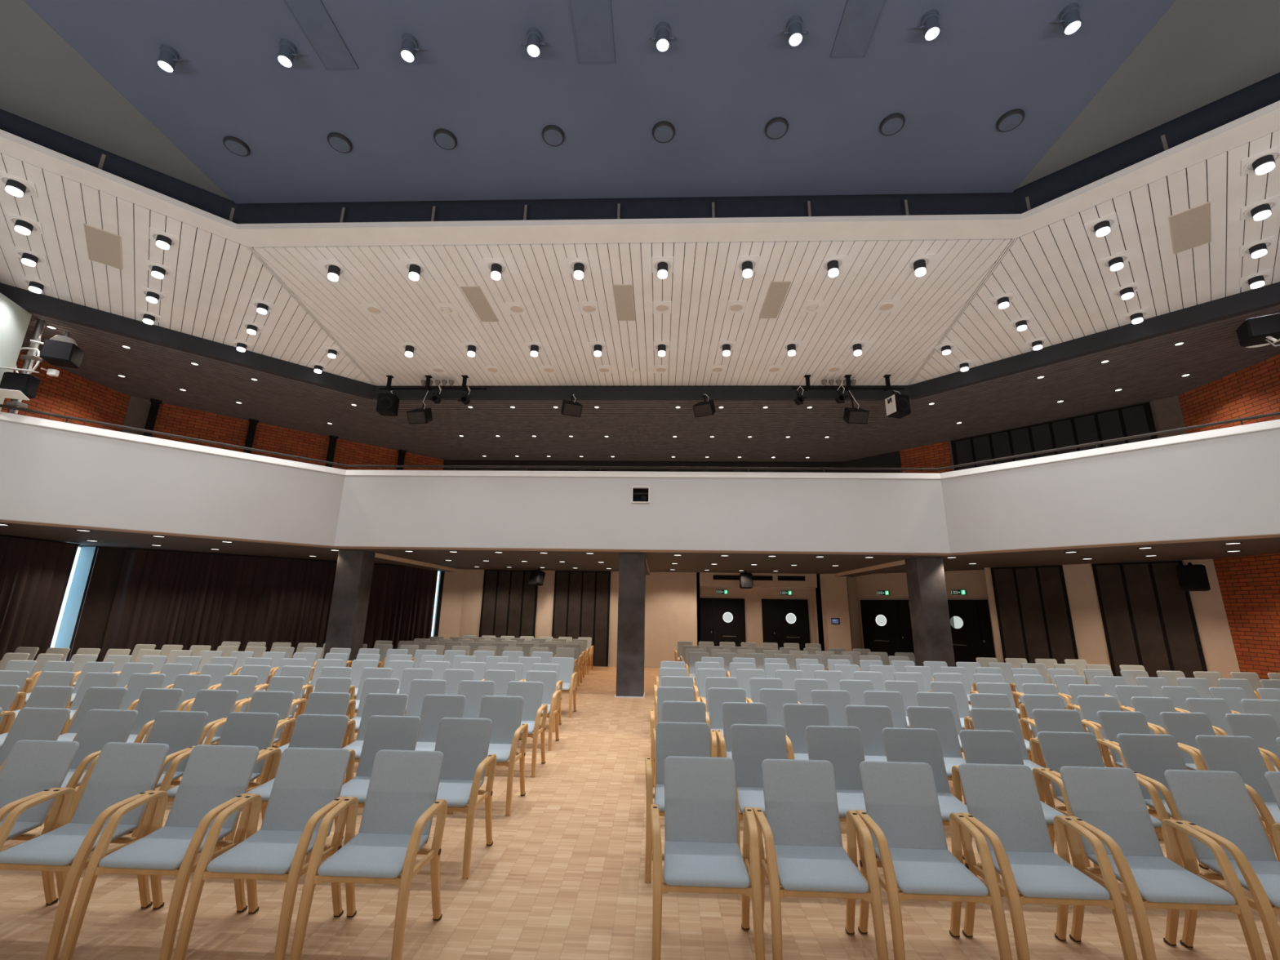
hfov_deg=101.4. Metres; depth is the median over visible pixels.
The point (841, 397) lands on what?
spotlight
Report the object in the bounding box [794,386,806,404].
spotlight
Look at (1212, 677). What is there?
armchair
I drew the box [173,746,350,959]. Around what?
armchair
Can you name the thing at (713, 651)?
armchair
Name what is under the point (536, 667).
armchair
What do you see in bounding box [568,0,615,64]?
ceiling hatch
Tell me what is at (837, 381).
lamp
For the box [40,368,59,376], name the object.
junction box
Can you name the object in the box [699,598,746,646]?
door
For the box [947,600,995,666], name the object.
door
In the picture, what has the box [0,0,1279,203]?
ceiling
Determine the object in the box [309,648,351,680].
armchair
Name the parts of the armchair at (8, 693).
leg, armrest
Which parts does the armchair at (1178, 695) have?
backrest, armrest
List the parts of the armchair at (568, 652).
backrest, leg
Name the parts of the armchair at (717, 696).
armrest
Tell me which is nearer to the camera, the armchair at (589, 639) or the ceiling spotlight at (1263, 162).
the ceiling spotlight at (1263, 162)
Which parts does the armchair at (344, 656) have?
backrest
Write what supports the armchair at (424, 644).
on the floor
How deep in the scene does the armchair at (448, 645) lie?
12.74 m
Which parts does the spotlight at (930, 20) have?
plate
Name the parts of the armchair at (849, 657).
backrest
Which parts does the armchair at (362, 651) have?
backrest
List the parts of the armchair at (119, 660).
armrest, backrest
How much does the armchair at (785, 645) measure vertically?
0.892 m
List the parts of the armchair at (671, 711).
armrest, leg, backrest, leg, armrest, leg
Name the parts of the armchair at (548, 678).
backrest, seat, leg, armrest, leg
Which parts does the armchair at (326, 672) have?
armrest, backrest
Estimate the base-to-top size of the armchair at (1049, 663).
0.892 m
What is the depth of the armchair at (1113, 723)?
4.81 m
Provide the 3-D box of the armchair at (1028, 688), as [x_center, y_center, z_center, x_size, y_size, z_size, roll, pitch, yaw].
[5.113,3.000,6.422,0.575,0.892,0.535,0,-14,2]
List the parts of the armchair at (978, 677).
backrest, armrest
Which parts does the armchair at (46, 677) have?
seat, leg, armrest, backrest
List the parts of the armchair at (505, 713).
rail, backrest, seat, leg, rail, armrest, leg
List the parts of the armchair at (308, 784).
leg, armrest, rail, leg, seat, leg, backrest, rail, armrest, rail, leg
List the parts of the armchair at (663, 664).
armrest, backrest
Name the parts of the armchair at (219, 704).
leg, leg, seat, backrest, armrest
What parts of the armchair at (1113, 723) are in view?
leg, armrest, seat, backrest, leg, armrest, leg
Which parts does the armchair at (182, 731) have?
leg, armrest, leg, seat, rail, backrest, armrest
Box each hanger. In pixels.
[97,153,106,169]
[228,207,235,221]
[339,207,345,222]
[431,206,435,221]
[523,204,527,220]
[617,203,620,218]
[711,202,715,217]
[807,200,811,216]
[903,200,909,215]
[1025,196,1031,210]
[1160,134,1168,151]
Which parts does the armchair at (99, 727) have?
leg, seat, armrest, backrest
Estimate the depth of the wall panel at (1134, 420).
12.24 m
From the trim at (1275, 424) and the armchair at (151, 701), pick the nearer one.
the armchair at (151, 701)
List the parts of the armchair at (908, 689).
seat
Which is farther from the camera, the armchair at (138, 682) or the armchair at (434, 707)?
the armchair at (138, 682)
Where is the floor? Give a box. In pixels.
[0,666,1279,959]
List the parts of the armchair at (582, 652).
backrest, leg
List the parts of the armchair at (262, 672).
armrest, backrest, armrest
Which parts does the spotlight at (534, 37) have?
plate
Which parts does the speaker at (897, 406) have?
panel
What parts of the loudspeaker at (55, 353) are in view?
arm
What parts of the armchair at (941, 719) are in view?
backrest, seat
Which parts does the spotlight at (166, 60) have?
plate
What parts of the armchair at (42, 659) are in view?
armrest, backrest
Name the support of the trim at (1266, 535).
attached to the wall at (1224, 486)
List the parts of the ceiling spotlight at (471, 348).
mounting plate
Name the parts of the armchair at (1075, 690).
backrest, armrest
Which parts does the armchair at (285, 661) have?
backrest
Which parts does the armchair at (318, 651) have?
backrest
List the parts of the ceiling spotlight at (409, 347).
mounting plate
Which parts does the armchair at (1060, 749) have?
leg, armrest, rail, rail, backrest, leg, seat, armrest, rail, leg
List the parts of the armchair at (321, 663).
backrest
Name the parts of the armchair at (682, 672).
armrest, leg, backrest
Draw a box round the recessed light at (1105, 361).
[1100,360,1109,363]
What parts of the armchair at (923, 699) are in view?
backrest, seat, leg, armrest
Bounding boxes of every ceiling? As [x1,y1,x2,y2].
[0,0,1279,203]
[0,128,1279,386]
[0,522,1279,573]
[19,304,1279,462]
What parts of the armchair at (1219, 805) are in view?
leg, armrest, rail, backrest, rail, seat, leg, armrest, leg, rail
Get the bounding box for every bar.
[379,375,486,391]
[791,374,904,391]
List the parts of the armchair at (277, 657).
backrest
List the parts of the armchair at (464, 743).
rail, seat, backrest, leg, rail, rail, armrest, leg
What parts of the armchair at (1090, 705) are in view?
armrest, backrest, armrest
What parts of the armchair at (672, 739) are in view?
armrest, leg, seat, rail, backrest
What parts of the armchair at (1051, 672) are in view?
backrest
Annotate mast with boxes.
[4,316,46,414]
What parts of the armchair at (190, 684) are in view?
armrest, backrest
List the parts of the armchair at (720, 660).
backrest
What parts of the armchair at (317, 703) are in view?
leg, seat, armrest, leg, backrest, leg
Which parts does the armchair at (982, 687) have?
backrest, armrest, leg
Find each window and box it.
[50,546,95,661]
[431,571,444,636]
[631,486,649,502]
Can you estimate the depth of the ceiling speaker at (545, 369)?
10.75 m
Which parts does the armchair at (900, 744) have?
backrest, rail, seat, armrest, leg, leg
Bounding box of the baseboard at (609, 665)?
[582,664,660,667]
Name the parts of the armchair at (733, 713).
leg, armrest, leg, seat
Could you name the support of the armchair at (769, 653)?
on the floor
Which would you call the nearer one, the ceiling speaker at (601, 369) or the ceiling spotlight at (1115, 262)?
the ceiling spotlight at (1115, 262)
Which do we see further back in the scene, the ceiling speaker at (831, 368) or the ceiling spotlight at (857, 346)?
the ceiling speaker at (831, 368)
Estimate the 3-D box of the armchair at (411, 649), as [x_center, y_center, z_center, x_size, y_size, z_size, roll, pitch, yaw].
[-5.118,4.035,11.301,0.575,0.892,0.532,0,-14,2]
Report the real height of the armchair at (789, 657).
0.892 m
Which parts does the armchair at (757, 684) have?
armrest, backrest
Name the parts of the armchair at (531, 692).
leg, rail, backrest, seat, leg, armrest, leg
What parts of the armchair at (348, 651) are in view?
backrest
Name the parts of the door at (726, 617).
porthole pane, porthole frame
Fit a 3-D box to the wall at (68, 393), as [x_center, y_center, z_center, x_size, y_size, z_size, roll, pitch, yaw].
[-10.404,-0.528,10.752,3.028,3.320,13.889,-5,-15,23]
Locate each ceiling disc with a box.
[222,135,249,156]
[327,132,352,153]
[433,128,457,150]
[542,124,564,146]
[652,120,675,142]
[764,116,788,139]
[879,112,905,135]
[995,108,1025,132]
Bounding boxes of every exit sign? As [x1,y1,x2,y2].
[716,590,727,594]
[780,591,791,595]
[876,591,889,595]
[951,590,966,595]
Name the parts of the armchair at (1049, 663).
backrest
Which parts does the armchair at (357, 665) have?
seat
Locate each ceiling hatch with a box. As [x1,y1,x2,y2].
[283,0,358,70]
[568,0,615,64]
[830,0,886,57]
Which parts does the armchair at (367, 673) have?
leg, armrest, seat, backrest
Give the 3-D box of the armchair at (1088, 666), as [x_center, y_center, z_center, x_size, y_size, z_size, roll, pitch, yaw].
[8.290,3.728,9.191,0.575,0.892,0.532,0,-14,2]
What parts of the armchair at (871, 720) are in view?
backrest, seat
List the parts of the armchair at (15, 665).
backrest, leg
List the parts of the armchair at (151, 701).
seat, leg, armrest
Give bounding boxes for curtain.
[0,534,80,660]
[98,547,438,662]
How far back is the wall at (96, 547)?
11.05 m
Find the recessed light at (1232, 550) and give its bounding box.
[1224,550,1242,551]
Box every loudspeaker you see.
[29,338,84,368]
[528,568,545,586]
[738,571,753,588]
[1175,562,1210,591]
[1235,313,1279,346]
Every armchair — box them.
[0,647,39,662]
[0,653,30,670]
[0,670,29,711]
[0,684,19,734]
[0,685,74,748]
[0,707,70,826]
[0,739,79,905]
[0,742,168,959]
[4,660,36,707]
[13,661,75,706]
[13,671,75,719]
[21,653,63,692]
[30,653,97,692]
[44,647,70,661]
[50,709,137,826]
[57,687,128,741]
[59,744,258,959]
[65,672,119,733]
[66,662,114,728]
[68,710,208,838]
[72,654,132,687]
[75,648,100,654]
[102,648,130,662]
[114,662,153,688]
[117,655,167,674]
[120,673,165,710]
[126,688,183,742]
[129,644,155,662]
[133,648,161,662]
[133,674,211,711]
[142,688,238,786]
[154,656,201,674]
[158,711,279,853]
[160,644,182,657]
[160,663,191,688]
[165,649,192,663]
[170,663,231,689]
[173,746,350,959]
[183,675,257,743]
[189,644,211,656]
[190,657,237,674]
[196,650,222,672]
[203,690,294,808]
[212,665,271,708]
[217,645,238,657]
[221,641,240,650]
[222,714,348,848]
[229,651,253,675]
[229,657,272,688]
[234,675,304,745]
[239,651,286,675]
[244,646,266,657]
[246,641,266,646]
[246,657,306,714]
[247,665,311,710]
[256,692,351,784]
[270,642,291,651]
[271,652,316,680]
[272,646,294,658]
[275,677,351,746]
[289,749,447,959]
[291,642,316,658]
[291,666,351,735]
[301,647,323,698]
[302,658,342,698]
[305,715,421,863]
[308,653,348,684]
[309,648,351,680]
[320,643,324,658]
[342,693,408,777]
[346,648,379,667]
[348,678,399,742]
[349,659,378,698]
[349,667,392,714]
[355,653,380,661]
[373,644,392,667]
[374,640,392,644]
[378,648,408,667]
[386,653,412,665]
[386,660,414,693]
[397,640,415,648]
[398,668,433,712]
[400,644,418,661]
[404,679,446,717]
[413,638,429,649]
[413,649,436,668]
[415,694,466,751]
[418,654,444,668]
[420,641,439,649]
[422,661,450,679]
[425,644,444,655]
[425,717,496,879]
[429,636,444,641]
[435,639,451,646]
[442,669,474,694]
[443,641,462,655]
[444,649,465,669]
[448,695,528,816]
[449,636,464,641]
[451,645,471,655]
[451,655,476,669]
[457,639,473,645]
[457,680,494,718]
[458,662,486,680]
[462,635,475,639]
[468,642,485,655]
[470,637,484,642]
[473,650,494,662]
[477,645,496,656]
[479,640,494,646]
[481,635,495,639]
[484,656,509,678]
[484,669,515,696]
[484,680,547,777]
[490,637,505,642]
[491,642,509,656]
[495,662,524,681]
[500,635,514,639]
[500,640,516,646]
[502,646,522,651]
[502,651,524,662]
[511,637,525,643]
[515,643,533,657]
[517,656,541,679]
[519,671,560,751]
[520,635,533,640]
[522,640,538,647]
[523,662,562,732]
[528,647,549,657]
[531,638,546,647]
[531,651,552,663]
[538,636,553,640]
[539,643,556,657]
[545,640,560,648]
[550,657,577,717]
[551,638,567,647]
[555,647,577,694]
[558,636,572,644]
[563,644,582,685]
[567,641,585,679]
[572,639,589,675]
[577,636,593,671]
[644,721,710,883]
[649,686,694,786]
[650,755,764,959]
[653,667,687,725]
[653,701,717,792]
[655,661,685,688]
[655,675,700,724]
[674,640,693,661]
[680,645,700,661]
[681,648,703,668]
[685,652,709,680]
[692,662,719,692]
[693,668,726,701]
[697,641,713,652]
[700,676,747,715]
[701,657,729,677]
[706,645,724,657]
[706,687,746,734]
[711,648,729,657]
[715,702,767,759]
[716,652,737,676]
[719,641,735,653]
[728,657,755,671]
[728,662,755,677]
[730,646,748,653]
[730,724,787,846]
[736,648,755,657]
[736,668,764,698]
[741,642,756,649]
[745,653,765,670]
[746,677,787,752]
[752,759,888,959]
[755,646,773,653]
[759,688,798,728]
[762,642,777,649]
[762,649,782,657]
[764,657,786,663]
[764,662,789,678]
[773,653,795,670]
[775,669,804,689]
[779,647,797,653]
[782,703,829,759]
[783,643,799,650]
[788,650,808,670]
[794,678,828,703]
[795,658,818,670]
[798,663,824,679]
[801,653,828,671]
[803,648,821,654]
[804,643,821,648]
[805,725,876,857]
[811,689,850,726]
[813,670,844,690]
[815,650,834,670]
[826,659,850,671]
[827,648,845,654]
[831,654,860,671]
[833,664,859,679]
[839,680,873,705]
[841,651,861,667]
[844,705,893,829]
[852,648,870,655]
[853,671,885,691]
[855,760,1012,959]
[859,655,880,668]
[859,660,883,671]
[863,690,907,728]
[867,652,889,665]
[868,665,895,690]
[881,727,1002,897]
[884,680,919,728]
[888,655,910,665]
[890,660,915,672]
[893,671,931,692]
[894,652,915,666]
[904,666,933,692]
[906,706,965,780]
[915,692,972,752]
[923,661,947,681]
[929,681,971,729]
[933,672,977,710]
[940,666,976,704]
[955,662,980,690]
[958,763,1137,959]
[959,729,1090,869]
[968,693,1056,798]
[969,707,1067,813]
[973,673,1034,737]
[975,657,1019,698]
[975,666,1020,703]
[976,682,1032,733]
[987,662,1018,696]
[1004,657,1027,667]
[1011,667,1066,709]
[1013,674,1071,719]
[1021,662,1050,684]
[1022,683,1088,736]
[1022,693,1106,766]
[1031,708,1127,803]
[1035,658,1057,684]
[1037,731,1183,878]
[1047,668,1086,725]
[1053,663,1088,684]
[1053,675,1106,725]
[1059,765,1266,959]
[1064,658,1087,679]
[1067,684,1135,766]
[1076,695,1160,767]
[1083,669,1111,684]
[1085,664,1113,675]
[1093,675,1126,705]
[1097,711,1205,840]
[1115,684,1185,712]
[1116,733,1275,874]
[1119,665,1145,670]
[1120,670,1148,685]
[1131,696,1219,735]
[1135,676,1168,697]
[1155,671,1185,686]
[1160,685,1234,713]
[1160,711,1275,771]
[1164,769,1279,959]
[1177,677,1212,697]
[1186,697,1233,735]
[1193,671,1222,687]
[1195,734,1279,862]
[1208,687,1248,713]
[1217,678,1257,699]
[1225,713,1279,771]
[1230,671,1262,699]
[1240,698,1279,729]
[1256,688,1279,700]
[1259,679,1279,688]
[1264,771,1279,823]
[1267,672,1279,679]
[1275,737,1279,749]
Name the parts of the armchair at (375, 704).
armrest, leg, seat, backrest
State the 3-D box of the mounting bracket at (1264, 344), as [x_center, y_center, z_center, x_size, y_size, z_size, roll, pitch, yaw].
[9.165,-2.193,7.723,0.400,0.330,0.400,0,-14,2]
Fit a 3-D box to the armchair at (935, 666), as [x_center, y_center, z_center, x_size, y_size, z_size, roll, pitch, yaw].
[5.392,3.707,9.291,0.575,0.892,0.532,0,-14,2]
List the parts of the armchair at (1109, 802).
leg, rail, armrest, rail, backrest, leg, seat, leg, rail, armrest, leg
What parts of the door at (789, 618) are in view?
porthole pane, porthole frame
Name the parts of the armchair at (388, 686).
armrest, leg, seat, backrest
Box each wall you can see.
[0,292,31,411]
[0,351,444,470]
[0,419,1279,552]
[54,545,98,661]
[69,546,465,662]
[442,450,902,472]
[458,568,828,666]
[823,559,1239,678]
[899,353,1279,473]
[1213,552,1279,679]
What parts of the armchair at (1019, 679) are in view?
leg, backrest, armrest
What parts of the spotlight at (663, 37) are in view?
plate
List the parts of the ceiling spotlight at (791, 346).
mounting plate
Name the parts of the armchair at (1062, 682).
armrest, backrest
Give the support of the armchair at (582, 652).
on the floor
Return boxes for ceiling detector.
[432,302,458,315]
[800,300,824,312]
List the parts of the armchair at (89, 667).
seat, backrest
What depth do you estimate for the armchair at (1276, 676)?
8.49 m
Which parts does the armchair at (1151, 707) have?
backrest, armrest, armrest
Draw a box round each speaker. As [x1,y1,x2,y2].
[360,302,388,315]
[376,390,399,416]
[406,390,432,423]
[427,365,448,373]
[482,365,502,373]
[504,302,528,314]
[539,365,557,373]
[560,393,582,417]
[578,302,599,314]
[595,365,612,373]
[653,301,671,313]
[653,364,668,373]
[693,393,715,417]
[709,364,725,373]
[725,300,746,313]
[764,364,783,373]
[823,364,844,373]
[842,390,869,424]
[872,299,900,312]
[884,389,911,418]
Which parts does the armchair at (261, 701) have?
leg, armrest, backrest, seat, armrest, leg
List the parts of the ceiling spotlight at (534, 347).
mounting plate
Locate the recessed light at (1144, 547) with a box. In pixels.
[1137,546,1153,548]
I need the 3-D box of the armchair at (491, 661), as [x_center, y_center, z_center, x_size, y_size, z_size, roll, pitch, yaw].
[-2.539,3.502,8.961,0.576,0.892,0.535,0,-14,2]
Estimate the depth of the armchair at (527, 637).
15.66 m
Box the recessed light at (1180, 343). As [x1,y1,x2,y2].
[1173,342,1184,346]
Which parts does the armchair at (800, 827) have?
leg, armrest, rail, leg, backrest, seat, rail, leg, armrest, rail, leg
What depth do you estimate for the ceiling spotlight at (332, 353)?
10.07 m
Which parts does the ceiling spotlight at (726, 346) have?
mounting plate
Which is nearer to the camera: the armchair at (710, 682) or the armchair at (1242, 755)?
the armchair at (1242, 755)
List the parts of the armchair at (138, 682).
armrest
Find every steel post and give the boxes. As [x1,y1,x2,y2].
[142,398,162,436]
[243,418,258,453]
[325,435,338,467]
[396,448,407,470]
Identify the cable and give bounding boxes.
[14,346,39,373]
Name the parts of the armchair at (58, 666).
seat, leg, armrest, backrest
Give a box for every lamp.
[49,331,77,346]
[420,379,426,387]
[435,379,440,387]
[441,379,447,387]
[448,379,453,387]
[821,379,826,387]
[828,379,834,387]
[835,379,841,387]
[842,379,846,387]
[850,379,856,387]
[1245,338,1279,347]
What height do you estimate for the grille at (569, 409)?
0.194 m
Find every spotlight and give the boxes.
[0,170,37,197]
[4,211,43,235]
[13,245,48,266]
[21,275,52,293]
[137,308,161,324]
[140,285,166,303]
[145,258,173,279]
[149,226,179,249]
[156,44,182,73]
[231,338,253,351]
[240,320,264,334]
[250,297,275,314]
[275,38,300,68]
[308,361,328,373]
[317,259,351,281]
[322,345,343,358]
[396,33,422,62]
[397,342,421,357]
[399,258,430,280]
[428,385,441,404]
[457,386,470,404]
[461,342,483,356]
[482,257,510,279]
[521,27,547,57]
[524,341,544,356]
[566,257,591,279]
[588,341,606,356]
[649,21,675,52]
[652,256,673,279]
[653,341,670,356]
[717,341,735,356]
[734,255,759,278]
[781,15,808,47]
[781,340,801,355]
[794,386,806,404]
[817,254,847,277]
[835,384,848,404]
[845,340,868,355]
[902,253,936,276]
[915,8,943,41]
[933,341,957,355]
[952,359,974,371]
[988,291,1017,309]
[1008,315,1034,331]
[1024,336,1048,350]
[1054,3,1084,35]
[1084,211,1119,236]
[1099,249,1131,271]
[1111,280,1140,299]
[1122,307,1149,324]
[1239,235,1275,257]
[1239,268,1272,288]
[1240,144,1279,176]
[1240,194,1279,221]
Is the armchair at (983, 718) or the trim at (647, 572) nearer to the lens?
the armchair at (983, 718)
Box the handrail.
[0,404,1279,472]
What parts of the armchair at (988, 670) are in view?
backrest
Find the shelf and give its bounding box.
[633,492,648,494]
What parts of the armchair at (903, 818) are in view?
leg, armrest, rail, rail, leg, backrest, seat, rail, leg, armrest, leg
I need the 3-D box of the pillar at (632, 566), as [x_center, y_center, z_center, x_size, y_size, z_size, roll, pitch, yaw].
[-0.179,3.041,11.135,0.600,2.880,0.600,0,-14,2]
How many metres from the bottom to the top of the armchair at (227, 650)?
0.892 m
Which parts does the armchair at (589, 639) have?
backrest, leg, leg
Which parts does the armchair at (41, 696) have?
seat, armrest, leg, backrest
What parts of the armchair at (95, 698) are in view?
leg, seat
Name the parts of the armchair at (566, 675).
backrest, seat, leg, armrest, leg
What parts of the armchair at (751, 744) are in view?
leg, seat, backrest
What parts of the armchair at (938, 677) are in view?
backrest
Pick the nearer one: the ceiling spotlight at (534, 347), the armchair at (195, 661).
the armchair at (195, 661)
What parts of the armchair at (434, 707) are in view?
seat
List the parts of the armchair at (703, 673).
armrest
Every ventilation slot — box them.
[712,574,773,580]
[777,575,805,581]
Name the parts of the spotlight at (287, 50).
plate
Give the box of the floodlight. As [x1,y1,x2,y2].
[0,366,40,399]
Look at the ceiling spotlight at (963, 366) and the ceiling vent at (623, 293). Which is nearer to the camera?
the ceiling vent at (623, 293)
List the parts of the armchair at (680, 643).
backrest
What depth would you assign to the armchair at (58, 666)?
7.47 m
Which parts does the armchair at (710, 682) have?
armrest, backrest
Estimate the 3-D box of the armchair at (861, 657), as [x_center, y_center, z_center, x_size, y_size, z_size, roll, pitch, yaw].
[4.675,3.961,10.375,0.576,0.892,0.532,0,-14,2]
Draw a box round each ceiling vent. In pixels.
[83,223,122,269]
[460,285,498,321]
[612,284,635,320]
[758,280,791,318]
[1168,201,1211,253]
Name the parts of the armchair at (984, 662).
backrest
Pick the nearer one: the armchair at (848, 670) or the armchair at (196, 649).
the armchair at (848, 670)
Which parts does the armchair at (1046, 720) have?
leg, backrest, armrest, leg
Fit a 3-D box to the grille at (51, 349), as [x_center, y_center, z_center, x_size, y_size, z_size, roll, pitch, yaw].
[-9.311,-2.082,8.370,0.320,0.280,0.008,8,-15,-26]
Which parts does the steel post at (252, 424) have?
head plate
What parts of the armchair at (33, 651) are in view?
backrest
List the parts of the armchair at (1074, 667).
backrest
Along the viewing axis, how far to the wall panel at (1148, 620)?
10.97 m
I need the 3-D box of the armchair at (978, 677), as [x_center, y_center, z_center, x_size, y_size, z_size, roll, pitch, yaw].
[5.122,3.246,7.424,0.576,0.892,0.535,0,-14,2]
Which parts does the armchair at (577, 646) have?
backrest, leg, leg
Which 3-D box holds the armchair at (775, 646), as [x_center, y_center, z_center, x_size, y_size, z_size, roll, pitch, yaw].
[3.542,4.838,14.031,0.575,0.892,0.532,0,-14,2]
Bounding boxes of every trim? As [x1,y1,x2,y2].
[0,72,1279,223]
[0,100,1279,247]
[0,281,1279,400]
[0,411,1279,479]
[0,519,1279,555]
[121,395,1186,471]
[373,552,457,572]
[645,558,649,574]
[834,560,905,577]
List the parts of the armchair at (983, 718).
backrest, leg, armrest, seat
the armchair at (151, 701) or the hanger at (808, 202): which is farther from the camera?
the hanger at (808, 202)
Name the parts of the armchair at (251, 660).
backrest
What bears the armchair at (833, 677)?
on the floor
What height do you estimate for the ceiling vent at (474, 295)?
0.014 m
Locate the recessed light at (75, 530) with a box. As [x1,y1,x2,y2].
[75,529,92,531]
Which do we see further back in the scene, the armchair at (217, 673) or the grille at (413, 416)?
the grille at (413, 416)
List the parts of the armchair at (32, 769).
rail, seat, rail, armrest, backrest, leg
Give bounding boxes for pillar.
[323,550,375,666]
[614,553,645,697]
[904,557,955,666]
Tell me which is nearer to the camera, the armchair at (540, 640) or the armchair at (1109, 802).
the armchair at (1109, 802)
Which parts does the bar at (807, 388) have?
stem, stem, stem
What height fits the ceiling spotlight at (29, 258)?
0.135 m
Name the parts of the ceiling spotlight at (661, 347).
mounting plate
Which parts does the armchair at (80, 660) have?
leg, backrest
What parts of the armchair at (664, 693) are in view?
armrest, leg, backrest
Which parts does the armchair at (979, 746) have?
leg, backrest, leg, armrest, rail, seat, leg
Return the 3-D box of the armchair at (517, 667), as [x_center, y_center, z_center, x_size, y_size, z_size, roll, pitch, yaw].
[-2.065,3.259,7.937,0.575,0.892,0.535,0,-14,2]
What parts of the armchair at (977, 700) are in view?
leg, backrest, leg, seat, armrest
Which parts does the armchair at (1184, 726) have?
backrest, armrest, seat, leg, armrest, leg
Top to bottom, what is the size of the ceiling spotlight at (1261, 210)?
0.135 m
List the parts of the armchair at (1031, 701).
leg, backrest, armrest, leg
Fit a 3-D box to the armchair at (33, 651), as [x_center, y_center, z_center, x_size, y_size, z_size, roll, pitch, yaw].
[-11.233,3.447,9.290,0.575,0.892,0.535,0,-14,2]
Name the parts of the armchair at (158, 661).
backrest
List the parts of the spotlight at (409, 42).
plate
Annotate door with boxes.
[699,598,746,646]
[761,599,810,650]
[860,600,915,657]
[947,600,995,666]
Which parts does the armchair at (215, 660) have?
backrest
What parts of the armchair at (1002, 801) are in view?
leg, armrest, rail, rail, backrest, leg, seat, leg, rail, armrest, leg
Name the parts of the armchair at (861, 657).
backrest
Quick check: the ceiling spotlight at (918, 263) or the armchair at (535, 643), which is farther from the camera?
the armchair at (535, 643)
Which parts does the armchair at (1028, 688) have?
leg, backrest, armrest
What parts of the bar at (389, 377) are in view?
stem, stem, stem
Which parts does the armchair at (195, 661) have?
backrest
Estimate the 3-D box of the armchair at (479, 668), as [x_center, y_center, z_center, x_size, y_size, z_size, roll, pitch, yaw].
[-2.644,3.254,7.954,0.576,0.892,0.535,0,-14,2]
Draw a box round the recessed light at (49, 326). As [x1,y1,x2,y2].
[45,324,57,329]
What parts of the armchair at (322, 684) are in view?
leg, armrest, leg, backrest, leg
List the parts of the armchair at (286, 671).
armrest, backrest, leg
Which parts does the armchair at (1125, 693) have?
armrest, backrest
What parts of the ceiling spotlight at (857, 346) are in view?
mounting plate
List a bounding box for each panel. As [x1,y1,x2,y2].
[478,569,537,638]
[551,570,610,666]
[831,617,839,624]
[951,402,1157,471]
[990,564,1079,663]
[1091,560,1207,678]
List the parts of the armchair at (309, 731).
leg, seat, rail, armrest, leg, backrest, leg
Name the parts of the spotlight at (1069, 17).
plate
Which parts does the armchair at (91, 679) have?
leg, seat, leg, backrest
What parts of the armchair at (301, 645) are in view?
backrest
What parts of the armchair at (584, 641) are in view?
backrest, leg, leg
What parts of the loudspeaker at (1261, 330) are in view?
handle, arm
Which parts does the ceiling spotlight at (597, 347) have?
mounting plate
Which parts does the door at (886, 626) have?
porthole pane, porthole frame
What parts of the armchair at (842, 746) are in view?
backrest, rail, seat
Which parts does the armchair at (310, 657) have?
backrest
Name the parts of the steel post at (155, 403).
head plate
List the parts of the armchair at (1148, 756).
backrest, rail, armrest, seat, leg, leg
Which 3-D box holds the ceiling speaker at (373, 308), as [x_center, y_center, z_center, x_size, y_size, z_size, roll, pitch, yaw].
[-4.404,-2.822,8.684,0.300,0.024,0.340,0,-14,2]
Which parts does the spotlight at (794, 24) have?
plate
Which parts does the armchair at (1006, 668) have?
backrest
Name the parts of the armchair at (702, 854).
armrest, leg, backrest, seat, rail, leg, rail, armrest, leg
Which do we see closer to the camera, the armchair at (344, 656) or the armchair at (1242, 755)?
the armchair at (1242, 755)
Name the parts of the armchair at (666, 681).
backrest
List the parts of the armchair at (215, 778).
leg, armrest, rail, leg, seat, leg, backrest, rail, rail, armrest, leg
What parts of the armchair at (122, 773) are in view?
leg, rail, armrest, leg, seat, leg, rail, backrest, rail, armrest, leg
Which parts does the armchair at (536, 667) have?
backrest, leg, armrest, leg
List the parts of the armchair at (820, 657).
backrest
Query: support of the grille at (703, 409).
attached to the speaker at (704, 408)
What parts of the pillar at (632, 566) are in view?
plate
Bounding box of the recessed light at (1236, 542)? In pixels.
[1223,542,1242,544]
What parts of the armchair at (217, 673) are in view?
armrest, backrest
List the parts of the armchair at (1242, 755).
backrest, armrest, leg, seat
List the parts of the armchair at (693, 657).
seat, backrest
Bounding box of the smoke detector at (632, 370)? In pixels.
[628,367,636,372]
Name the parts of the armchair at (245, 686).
armrest, backrest, armrest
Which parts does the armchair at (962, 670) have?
backrest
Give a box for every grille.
[40,339,73,359]
[407,411,426,422]
[528,572,538,584]
[563,403,582,416]
[693,403,711,416]
[741,575,752,586]
[848,411,868,422]
[1177,568,1208,588]
[1248,313,1279,336]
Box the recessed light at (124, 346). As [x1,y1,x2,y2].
[121,345,131,348]
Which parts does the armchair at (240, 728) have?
leg, rail, armrest, seat, leg, backrest, rail, rail, armrest, leg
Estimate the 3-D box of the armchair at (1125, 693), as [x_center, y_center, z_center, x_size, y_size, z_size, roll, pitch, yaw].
[6.272,3.008,6.380,0.576,0.892,0.535,0,-14,2]
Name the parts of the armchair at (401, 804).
leg, armrest, leg, rail, seat, backrest, leg, rail, rail, armrest, leg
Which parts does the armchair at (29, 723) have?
backrest, leg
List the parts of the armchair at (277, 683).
armrest, backrest, leg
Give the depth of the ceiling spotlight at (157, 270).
7.66 m
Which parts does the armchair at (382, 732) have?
leg, leg, armrest, seat, rail, backrest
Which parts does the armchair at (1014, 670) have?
backrest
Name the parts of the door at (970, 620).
porthole frame, porthole pane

